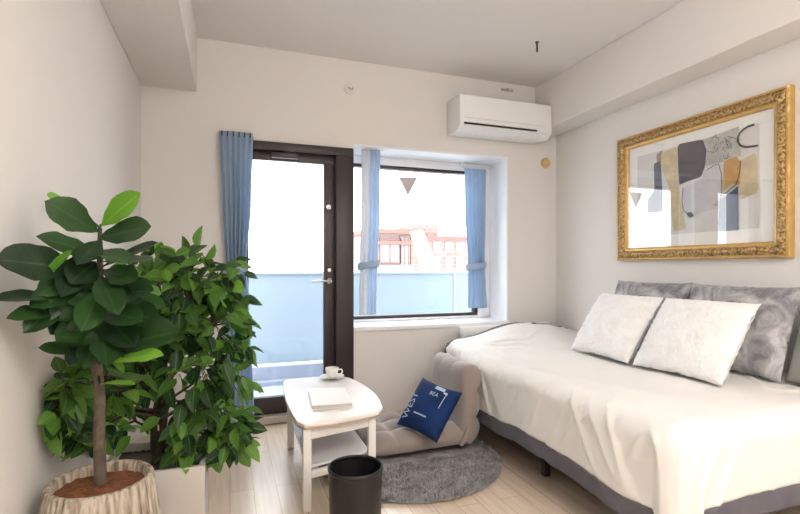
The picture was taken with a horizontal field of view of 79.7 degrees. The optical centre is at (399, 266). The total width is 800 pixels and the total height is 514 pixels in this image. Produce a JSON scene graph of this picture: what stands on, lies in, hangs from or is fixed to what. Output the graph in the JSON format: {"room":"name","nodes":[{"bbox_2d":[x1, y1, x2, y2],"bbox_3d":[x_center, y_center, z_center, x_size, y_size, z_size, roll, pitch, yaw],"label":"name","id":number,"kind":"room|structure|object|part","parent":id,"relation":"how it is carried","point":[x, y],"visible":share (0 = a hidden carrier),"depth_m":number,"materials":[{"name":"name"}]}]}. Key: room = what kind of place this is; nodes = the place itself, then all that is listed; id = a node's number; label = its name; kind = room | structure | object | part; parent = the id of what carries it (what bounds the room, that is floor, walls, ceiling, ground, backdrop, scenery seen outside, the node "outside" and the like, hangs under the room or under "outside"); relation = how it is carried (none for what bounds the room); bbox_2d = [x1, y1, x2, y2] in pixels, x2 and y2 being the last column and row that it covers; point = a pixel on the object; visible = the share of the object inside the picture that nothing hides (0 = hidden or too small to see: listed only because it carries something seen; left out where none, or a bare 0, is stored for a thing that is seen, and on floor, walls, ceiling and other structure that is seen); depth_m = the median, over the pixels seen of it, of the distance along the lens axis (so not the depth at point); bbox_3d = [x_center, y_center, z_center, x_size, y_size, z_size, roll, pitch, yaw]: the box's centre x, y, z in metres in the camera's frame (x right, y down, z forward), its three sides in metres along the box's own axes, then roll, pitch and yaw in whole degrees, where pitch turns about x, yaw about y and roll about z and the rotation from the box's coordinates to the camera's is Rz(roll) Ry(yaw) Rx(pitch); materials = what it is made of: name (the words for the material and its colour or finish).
{"room":"studio apartment","nodes":[
{"label":"studio apartment","id":0,"kind":"room"},
{"bbox_2d":[0,0,140,513],"bbox_3d":[-0.772,-0.200,0.474,0.150,2.400,5.710,0,0,-20],"label":"wall","id":1,"kind":"structure","parent":0,"point":[70,91],"depth_m":1.35,"materials":[{"name":"white paint"}]},
{"bbox_2d":[100,0,196,90],"bbox_3d":[-0.518,-1.235,0.437,0.304,0.330,5.170,0,0,-20],"label":"beam","id":2,"kind":"structure","parent":0,"point":[158,38],"depth_m":2.28,"materials":[{"name":"white paint"}]},
{"bbox_2d":[141,38,555,436],"bbox_3d":[-0.208,-0.200,3.497,2.934,2.400,0.390,0,0,-20],"label":"wall","id":3,"kind":"structure","parent":0,"point":[273,95],"depth_m":3.21,"materials":[{"name":"white paint"}]},
{"bbox_2d":[246,140,353,424],"bbox_3d":[-0.742,0.098,3.238,0.807,1.796,0.341,0,0,-20],"label":"door","id":4,"kind":"structure","parent":3,"relation":"in","point":[337,162],"depth_m":3.21,"materials":[{"name":"brown wood"}]},
{"bbox_2d":[219,130,253,415],"bbox_3d":[-1.004,0.048,2.949,0.206,1.757,0.081,0,0,-20],"label":"curtain","id":5,"kind":"object","parent":4,"relation":"hanging from","point":[236,148],"visible":0.49,"depth_m":2.94,"materials":[{"name":"blue fabric"}]},
{"bbox_3d":[-0.514,0.094,3.173,0.146,0.040,0.056,0,0,-20],"label":"handle","id":6,"kind":"part","parent":4,"relation":"part of","materials":[{"name":"silver metal"}]},
{"bbox_2d":[344,83,353,93],"bbox_3d":[-0.340,-1.204,3.225,0.072,0.072,0.034,0,0,-20],"label":"wall hook","id":7,"kind":"object","parent":3,"relation":"attached to","point":[348,88],"visible":1,"depth_m":3.23,"materials":[{"name":"white plastic"}]},
{"bbox_2d":[353,144,509,331],"bbox_3d":[0.203,-0.200,3.599,1.216,1.273,0.352,0,0,-20],"label":"window","id":8,"kind":"structure","parent":3,"relation":"in","point":[391,158],"depth_m":3.69,"materials":[{"name":"white"}]},
{"bbox_3d":[0.102,-0.189,3.716,1.093,1.153,0.065,0,0,-20],"label":"frame","id":9,"kind":"part","parent":8,"relation":"part of","materials":[{"name":"brown metal"}]},
{"bbox_3d":[0.203,0.423,3.599,1.216,0.028,0.352,0,0,-20],"label":"sill","id":10,"kind":"part","parent":8,"relation":"part of","materials":[{"name":"white"}]},
{"bbox_2d":[461,162,488,167],"bbox_3d":[0.597,-0.810,3.804,0.240,0.027,0.024,0,0,-20],"label":"curtain rod","id":11,"kind":"object","parent":8,"relation":"attached to","point":[462,163],"visible":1,"depth_m":3.80,"materials":[{"name":"white plastic"}]},
{"bbox_2d":[465,168,486,307],"bbox_3d":[0.603,-0.226,3.806,0.202,1.105,0.068,0,0,-21],"label":"curtain","id":12,"kind":"object","parent":11,"relation":"hanging from","point":[475,179],"visible":1,"depth_m":3.80,"materials":[{"name":"blue fabric"}]},
{"bbox_3d":[-0.210,-0.836,3.364,0.202,0.030,0.028,0,0,-20],"label":"curtain rod","id":13,"kind":"object","parent":8,"relation":"attached to","visible":0},
{"bbox_2d":[358,149,379,314],"bbox_3d":[-0.217,-0.246,3.361,0.163,1.166,0.068,0,0,-20],"label":"curtain","id":14,"kind":"object","parent":13,"relation":"hanging from","point":[369,263],"visible":1,"depth_m":3.36,"materials":[{"name":"blue fabric"}]},
{"bbox_2d":[447,93,551,143],"bbox_3d":[0.730,-1.071,3.506,0.751,0.253,0.221,0,0,-20],"label":"air conditioner","id":15,"kind":"object","parent":3,"relation":"attached to","point":[468,116],"visible":1,"depth_m":3.41,"materials":[{"name":"white plastic"}]},
{"bbox_2d":[501,88,512,91],"bbox_3d":[0.822,-1.350,3.637,0.100,0.020,0.036,0,0,-20],"label":"wall bracket","id":16,"kind":"object","parent":3,"relation":"attached to","point":[502,89],"visible":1,"depth_m":3.64,"materials":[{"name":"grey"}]},
{"bbox_2d":[541,158,549,167],"bbox_3d":[1.145,-0.818,3.757,0.080,0.080,0.024,0,0,-20],"label":"air vent","id":17,"kind":"object","parent":3,"relation":"in","point":[545,162],"visible":1,"depth_m":3.75,"materials":[{"name":"plastic"}]},
{"bbox_2d":[192,0,683,87],"bbox_3d":[0.681,-1.475,0.990,3.234,0.150,5.710,0,0,-20],"label":"ceiling","id":18,"kind":"structure","parent":0,"point":[489,40],"depth_m":2.83,"materials":[{"name":"white paint"}]},
{"bbox_2d":[139,409,799,513],"bbox_3d":[0.681,1.075,0.990,3.234,0.150,5.710,0,0,-20],"label":"floor","id":19,"kind":"structure","parent":0,"point":[273,485],"depth_m":2.13,"materials":[{"name":"brown wood"}]},
{"bbox_2d":[0,190,178,513],"bbox_3d":[-0.761,0.397,1.253,0.371,1.205,0.434,0,0,-20],"label":"potted plant","id":20,"kind":"object","parent":19,"relation":"on","point":[95,320],"visible":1,"depth_m":1.19,"materials":[{"name":"green plant"}]},
{"bbox_2d":[38,459,160,513],"bbox_3d":[-0.812,0.785,1.300,0.302,0.428,0.303,0,0,-20],"label":"pot","id":21,"kind":"object","parent":19,"relation":"on","point":[128,486],"depth_m":1.27,"materials":[{"name":"beige"}]},
{"bbox_2d":[36,225,267,513],"bbox_3d":[-0.789,0.417,1.706,0.617,1.163,0.761,0,0,-20],"label":"potted plant","id":22,"kind":"object","parent":19,"relation":"on","point":[181,459],"visible":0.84,"depth_m":1.72,"materials":[{"name":"green plant"}]},
{"bbox_2d":[107,435,208,513],"bbox_3d":[-0.903,0.850,1.791,0.337,0.299,0.340,0,0,-20],"label":"planter","id":23,"kind":"object","parent":19,"relation":"on","point":[183,487],"depth_m":1.68,"materials":[{"name":"beige"}]},
{"bbox_2d":[283,377,381,512],"bbox_3d":[-0.346,0.817,2.379,0.448,0.365,0.828,0,0,-20],"label":"coffee table","id":24,"kind":"object","parent":19,"relation":"on","point":[323,436],"visible":0.94,"depth_m":2.13,"materials":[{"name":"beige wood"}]},
{"bbox_3d":[-0.605,0.830,2.645,0.034,0.338,0.034,0,0,-20],"label":"leg","id":25,"kind":"part","parent":24,"relation":"part of","materials":[{"name":"white paint"}]},
{"bbox_3d":[-0.382,0.830,1.965,0.034,0.338,0.034,0,0,-20],"label":"leg","id":26,"kind":"part","parent":24,"relation":"part of","materials":[{"name":"white paint"}]},
{"bbox_3d":[-0.255,0.855,2.053,0.273,0.030,0.018,0,0,-35],"label":"shelf rail","id":27,"kind":"part","parent":24,"relation":"part of","materials":[{"name":"white paint"}]},
{"bbox_2d":[291,418,366,467],"bbox_3d":[-0.361,0.834,2.352,0.298,0.011,0.671,0,0,-20],"label":"shelf","id":28,"kind":"object","parent":24,"relation":"attached to","point":[326,449],"depth_m":2.21,"materials":[{"name":"white wood"}]},
{"bbox_2d":[308,387,352,409],"bbox_3d":[-0.337,0.623,2.287,0.185,0.020,0.305,0,0,-14],"label":"booklet","id":29,"kind":"object","parent":24,"relation":"on","point":[320,398],"visible":1,"depth_m":2.23,"materials":[{"name":"white paper"}]},
{"bbox_2d":[320,374,343,379],"bbox_3d":[-0.387,0.625,2.724,0.138,0.016,0.138,0,0,-20],"label":"saucer","id":30,"kind":"object","parent":24,"relation":"on","point":[325,376],"visible":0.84,"depth_m":2.71,"materials":[{"name":"white ceramic"}]},
{"bbox_2d":[325,366,342,377],"bbox_3d":[-0.381,0.598,2.720,0.090,0.053,0.077,0,0,36],"label":"coffee cup","id":31,"kind":"object","parent":30,"relation":"on","point":[331,371],"visible":1,"depth_m":2.70,"materials":[{"name":"white ceramic"}]},
{"bbox_3d":[-0.128,0.825,2.140,0.034,0.328,0.034,0,0,-20],"label":"leg","id":32,"kind":"part","parent":24,"relation":"part of","materials":[{"name":"white paint"}]},
{"bbox_2d":[328,455,382,513],"bbox_3d":[-0.162,0.859,1.740,0.201,0.279,0.201,0,0,-20],"label":"waste bin","id":33,"kind":"object","parent":19,"relation":"on","point":[355,481],"visible":1,"depth_m":1.67,"materials":[{"name":"black plastic"}]},
{"bbox_2d":[316,438,503,502],"bbox_3d":[0.046,0.983,2.470,0.972,0.027,0.978,0,0,-20],"label":"rug","id":34,"kind":"object","parent":19,"relation":"on","point":[456,471],"visible":0.63,"depth_m":2.29,"materials":[{"name":"grey carpet"}]},
{"bbox_2d":[354,352,480,455],"bbox_3d":[0.093,0.740,2.665,0.648,0.442,0.459,0,0,-20],"label":"chair","id":35,"kind":"object","parent":34,"relation":"on","point":[450,372],"visible":0.59,"depth_m":2.55,"materials":[{"name":"beige fabric"}]},
{"bbox_3d":[0.048,0.899,2.659,0.560,0.124,0.440,0,0,-20],"label":"seat","id":36,"kind":"part","parent":35,"relation":"part of","materials":[{"name":"beige fabric"}]},
{"bbox_2d":[397,378,461,442],"bbox_3d":[0.153,0.737,2.493,0.214,0.260,0.271,0,0,-44],"label":"throw cushion","id":37,"kind":"object","parent":35,"relation":"on","point":[430,407],"visible":1,"depth_m":2.44,"materials":[{"name":"blue fabric"}]},
{"bbox_3d":[0.318,0.734,2.755,0.163,0.430,0.440,0,0,-20],"label":"backrest","id":38,"kind":"part","parent":35,"relation":"part of","materials":[{"name":"beige fabric"}]},
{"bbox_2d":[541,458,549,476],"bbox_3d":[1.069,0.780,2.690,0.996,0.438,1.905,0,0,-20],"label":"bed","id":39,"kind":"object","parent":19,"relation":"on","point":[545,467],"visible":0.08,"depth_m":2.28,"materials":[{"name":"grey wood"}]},
{"bbox_2d":[458,321,550,337],"bbox_3d":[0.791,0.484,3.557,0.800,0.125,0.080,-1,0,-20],"label":"sleeping pillow","id":40,"kind":"object","parent":39,"relation":"on","point":[470,330],"visible":0.27,"depth_m":3.44,"materials":[{"name":"white fabric"}]},
{"bbox_2d":[444,322,799,513],"bbox_3d":[1.053,0.701,2.554,1.169,0.590,1.967,0,0,-20],"label":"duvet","id":41,"kind":"object","parent":39,"relation":"on","point":[640,440],"visible":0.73,"depth_m":1.77,"materials":[{"name":"white fabric"}]},
{"bbox_2d":[571,293,662,362],"bbox_3d":[1.184,0.322,2.650,0.267,0.334,0.448,0,0,-17],"label":"throw cushion","id":42,"kind":"object","parent":41,"relation":"on","point":[615,326],"visible":1,"depth_m":2.54,"materials":[{"name":"white fabric"}]},
{"bbox_2d":[614,280,692,349],"bbox_3d":[1.429,0.288,2.815,0.203,0.406,0.537,0,0,-22],"label":"throw cushion","id":43,"kind":"object","parent":41,"relation":"on","point":[669,290],"visible":0.27,"depth_m":2.74,"materials":[{"name":"grey fabric"}]},
{"bbox_2d":[633,297,761,385],"bbox_3d":[1.343,0.321,2.206,0.269,0.335,0.463,0,0,-20],"label":"throw cushion","id":44,"kind":"object","parent":41,"relation":"on","point":[698,339],"visible":1,"depth_m":2.11,"materials":[{"name":"white fabric"}]},
{"bbox_2d":[690,283,799,381],"bbox_3d":[1.595,0.287,2.300,0.214,0.401,0.533,0,0,-19],"label":"throw cushion","id":45,"kind":"object","parent":41,"relation":"on","point":[762,352],"visible":0.54,"depth_m":2.12,"materials":[{"name":"grey fabric"}]},
{"bbox_2d":[785,324,799,382],"bbox_3d":[1.787,0.296,1.828,0.181,0.376,0.500,0,0,-20],"label":"throw cushion","id":46,"kind":"object","parent":41,"relation":"on","point":[793,374],"visible":1,"depth_m":2.01,"materials":[{"name":"grey fabric"}]},
{"bbox_2d":[535,0,799,135],"bbox_3d":[2.011,-1.220,1.335,0.197,0.360,5.170,0,0,-20],"label":"beam","id":47,"kind":"structure","parent":0,"point":[692,40],"depth_m":2.62,"materials":[{"name":"white paint"}]},
{"bbox_2d":[556,38,799,372],"bbox_3d":[2.134,-0.200,1.506,0.150,2.400,5.710,0,0,-20],"label":"wall","id":48,"kind":"structure","parent":0,"point":[588,267],"depth_m":3.11,"materials":[{"name":"white paint"}]},
{"bbox_2d":[617,84,794,260],"bbox_3d":[1.612,-0.439,2.675,0.052,0.793,1.037,0,0,-20],"label":"framed picture","id":49,"kind":"object","parent":48,"relation":"attached to","point":[717,183],"visible":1,"depth_m":2.54,"materials":[{"name":"gold metal"}]},
{"bbox_2d":[637,124,758,236],"bbox_3d":[1.622,-0.450,2.681,0.011,0.527,0.741,0,0,-20],"label":"print","id":50,"kind":"object","parent":49,"relation":"attached to","point":[703,184],"depth_m":2.62,"materials":[{"name":"paper"}]},
{"label":"outside","id":51,"kind":"structure","parent":0,"visible":0},
{"bbox_2d":[254,385,283,396],"bbox_3d":[-0.190,1.155,4.272,7.500,0.190,1.060,0,0,-20],"label":"floor","id":52,"kind":"structure","parent":51,"point":[268,390],"depth_m":4.08,"materials":[{"name":"concrete"}]},
{"bbox_2d":[252,360,322,386],"bbox_3d":[-0.327,0.980,4.659,7.500,0.160,0.200,0,0,-20],"label":"kerb","id":53,"kind":"object","parent":52,"relation":"on","point":[265,375],"depth_m":4.38,"materials":[{"name":"white concrete"}]},
{"bbox_2d":[249,271,470,364],"bbox_3d":[-0.330,0.471,4.666,7.500,0.857,0.055,0,0,-20],"label":"balcony railing","id":54,"kind":"object","parent":53,"relation":"on","point":[290,317],"visible":0.12,"depth_m":4.48,"materials":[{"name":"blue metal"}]},
{"bbox_3d":[-1.060,0.472,4.407,1.126,0.815,0.015,0,0,-20],"label":"panel","id":55,"kind":"part","parent":54,"relation":"part of","materials":[{"name":"blue glass"}]},
{"bbox_3d":[-0.330,0.054,4.666,7.500,0.022,0.055,0,0,-20],"label":"rail","id":56,"kind":"part","parent":54,"relation":"part of","materials":[{"name":"silver metal"}]},
{"bbox_3d":[0.024,0.472,4.791,1.126,0.815,0.015,0,0,-20],"label":"panel","id":57,"kind":"part","parent":54,"relation":"part of","materials":[{"name":"blue glass"}]},
{"bbox_3d":[0.566,0.482,4.984,0.024,0.835,0.035,0,0,-20],"label":"post","id":58,"kind":"part","parent":54,"relation":"part of","materials":[{"name":"silver metal"}]},
{"bbox_3d":[1.108,0.472,5.176,1.126,0.815,0.015,0,0,-20],"label":"panel","id":59,"kind":"part","parent":54,"relation":"part of","materials":[{"name":"blue glass"}]},
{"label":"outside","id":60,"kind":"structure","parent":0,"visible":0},
{"bbox_2d":[354,229,413,270],"bbox_3d":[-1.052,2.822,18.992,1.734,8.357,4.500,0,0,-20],"label":"apartment block","id":61,"kind":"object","parent":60,"point":[394,244],"visible":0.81,"depth_m":17.34,"materials":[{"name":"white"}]},
{"bbox_3d":[-0.354,-0.578,17.361,0.688,0.791,0.020,0,0,-20],"label":"pane","id":62,"kind":"part","parent":61,"relation":"part of","materials":[{"name":"white glass"}]},
{"bbox_3d":[0.172,-0.549,17.548,0.273,1.024,0.020,0,0,-20],"label":"pane","id":63,"kind":"part","parent":61,"relation":"part of","materials":[{"name":"white glass"}]},
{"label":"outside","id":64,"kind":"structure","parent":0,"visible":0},
{"bbox_2d":[396,225,467,270],"bbox_3d":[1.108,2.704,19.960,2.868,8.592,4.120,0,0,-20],"label":"brick building","id":65,"kind":"structure","parent":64,"point":[450,253],"depth_m":18.13,"materials":[{"name":"brown"}]},
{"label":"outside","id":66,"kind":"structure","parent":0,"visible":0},
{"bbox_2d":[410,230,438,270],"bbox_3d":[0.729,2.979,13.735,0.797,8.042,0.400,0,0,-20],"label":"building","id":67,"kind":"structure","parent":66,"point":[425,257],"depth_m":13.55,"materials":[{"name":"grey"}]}
]}

